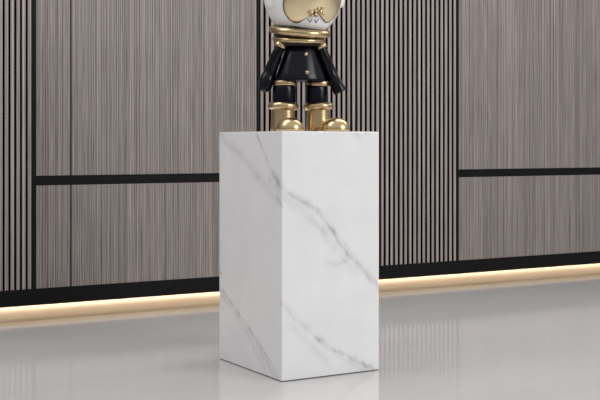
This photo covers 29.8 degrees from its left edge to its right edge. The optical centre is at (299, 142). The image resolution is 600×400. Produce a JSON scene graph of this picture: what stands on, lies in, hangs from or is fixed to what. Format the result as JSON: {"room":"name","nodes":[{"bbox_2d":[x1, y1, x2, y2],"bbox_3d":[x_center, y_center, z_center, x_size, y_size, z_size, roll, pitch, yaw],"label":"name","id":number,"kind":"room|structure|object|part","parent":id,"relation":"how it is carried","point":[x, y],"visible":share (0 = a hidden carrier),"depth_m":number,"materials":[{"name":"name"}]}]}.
{"room":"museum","nodes":[
{"label":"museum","id":0,"kind":"room"},
{"bbox_2d":[0,0,599,290],"bbox_3d":[0.053,-0.588,5.795,7.189,2.700,0.700,0,0,-30],"label":"wall","id":1,"kind":"structure","parent":0,"point":[123,86],"depth_m":5.20,"materials":[{"name":"grey wood"}]},
{"bbox_3d":[-1.432,-0.665,4.529,0.714,2.546,0.019,0,0,-30],"label":"slatted panel","id":2,"kind":"part","parent":1,"relation":"part of","materials":[{"name":"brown wood"}]},
{"bbox_2d":[31,0,35,288],"bbox_3d":[-1.116,-0.665,4.715,0.020,2.546,0.019,0,0,-30],"label":"trim","id":3,"kind":"structure","parent":1,"relation":"attached to","point":[33,2],"depth_m":4.71,"materials":[{"name":"black metal"}]},
{"bbox_3d":[-1.043,-0.900,4.757,0.148,2.075,0.020,0,0,-30],"label":"veneer panel","id":4,"kind":"part","parent":1,"relation":"part of","materials":[{"name":"wood"}]},
{"bbox_3d":[-1.043,0.393,4.757,0.148,0.430,0.020,0,0,-30],"label":"veneer panel","id":5,"kind":"part","parent":1,"relation":"part of","materials":[{"name":"wood"}]},
{"bbox_2d":[36,173,218,184],"bbox_3d":[-0.658,0.158,4.984,1.043,0.040,0.018,0,0,-30],"label":"trim","id":6,"kind":"structure","parent":1,"relation":"attached to","point":[191,177],"depth_m":4.92,"materials":[{"name":"black metal"}]},
{"bbox_3d":[-0.591,0.393,5.022,0.889,0.430,0.020,0,0,-30],"label":"veneer panel","id":7,"kind":"part","parent":1,"relation":"part of","materials":[{"name":"wood"}]},
{"bbox_3d":[-0.591,-0.900,5.022,0.889,2.075,0.020,0,0,-30],"label":"veneer panel","id":8,"kind":"part","parent":1,"relation":"part of","materials":[{"name":"wood"}]},
{"bbox_2d":[256,0,258,131],"bbox_3d":[-0.201,-0.665,5.252,0.017,2.546,0.019,0,0,-30],"label":"trim","id":9,"kind":"structure","parent":1,"relation":"attached to","point":[257,1],"depth_m":5.24,"materials":[{"name":"black metal"}]},
{"bbox_2d":[0,251,599,307],"bbox_3d":[0.223,0.643,5.505,7.189,0.069,0.032,0,0,-30],"label":"baseboard","id":10,"kind":"structure","parent":1,"relation":"attached to","point":[55,295],"depth_m":5.09,"materials":[{"name":"black"}]},
{"bbox_3d":[0.308,-0.665,5.551,1.149,2.546,0.019,0,0,-30],"label":"slatted panel","id":11,"kind":"part","parent":1,"relation":"part of","materials":[{"name":"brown wood"}]},
{"bbox_2d":[457,0,458,260],"bbox_3d":[0.813,-0.665,5.848,0.010,2.546,0.019,0,0,-30],"label":"trim","id":12,"kind":"structure","parent":1,"relation":"attached to","point":[457,0],"depth_m":5.84,"materials":[{"name":"black metal"}]},
{"bbox_2d":[459,167,599,176],"bbox_3d":[2.062,0.158,6.582,2.887,0.040,0.018,0,0,-30],"label":"trim","id":13,"kind":"structure","parent":1,"relation":"attached to","point":[591,170],"depth_m":6.08,"materials":[{"name":"black metal"}]},
{"bbox_3d":[1.488,-0.900,6.244,1.554,2.075,0.020,0,0,-30],"label":"veneer panel","id":14,"kind":"part","parent":1,"relation":"part of","materials":[{"name":"wood"}]},
{"bbox_3d":[1.488,0.393,6.244,1.554,0.430,0.020,0,0,-30],"label":"veneer panel","id":15,"kind":"part","parent":1,"relation":"part of","materials":[{"name":"wood"}]},
{"bbox_2d":[0,263,599,399],"bbox_3d":[0.658,0.787,2.804,9.175,0.050,6.570,0,0,-30],"label":"floor","id":16,"kind":"structure","parent":0,"point":[532,333],"depth_m":4.20,"materials":[{"name":"grey tile"}]},
{"bbox_2d":[219,131,378,381],"bbox_3d":[-0.010,0.362,3.884,0.376,0.800,0.448,0,0,-30],"label":"pedestal","id":17,"kind":"object","parent":16,"relation":"on","point":[299,210],"visible":1,"depth_m":3.71,"materials":[{"name":"white stone"}]},
{"bbox_2d":[259,0,349,130],"bbox_3d":[0.008,-0.358,3.878,0.296,0.640,0.286,0,0,-20],"label":"figurine","id":18,"kind":"object","parent":17,"relation":"on","point":[299,30],"visible":0.94,"depth_m":3.83,"materials":[{"name":"black plastic"}]},
{"bbox_3d":[-0.095,-0.255,3.859,0.090,0.165,0.054,0,0,5],"label":"arm","id":19,"kind":"part","parent":18,"relation":"part of","materials":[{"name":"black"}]},
{"bbox_3d":[-0.055,-0.165,3.864,0.080,0.117,0.080,0,0,-20],"label":"leg","id":20,"kind":"part","parent":18,"relation":"part of","materials":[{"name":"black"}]},
{"bbox_3d":[0.058,-0.165,3.905,0.080,0.117,0.080,0,0,-20],"label":"leg","id":21,"kind":"part","parent":18,"relation":"part of","materials":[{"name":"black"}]},
{"bbox_3d":[0.106,-0.253,3.885,0.106,0.175,0.057,0,0,-20],"label":"arm","id":22,"kind":"part","parent":18,"relation":"part of","materials":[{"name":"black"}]}
]}

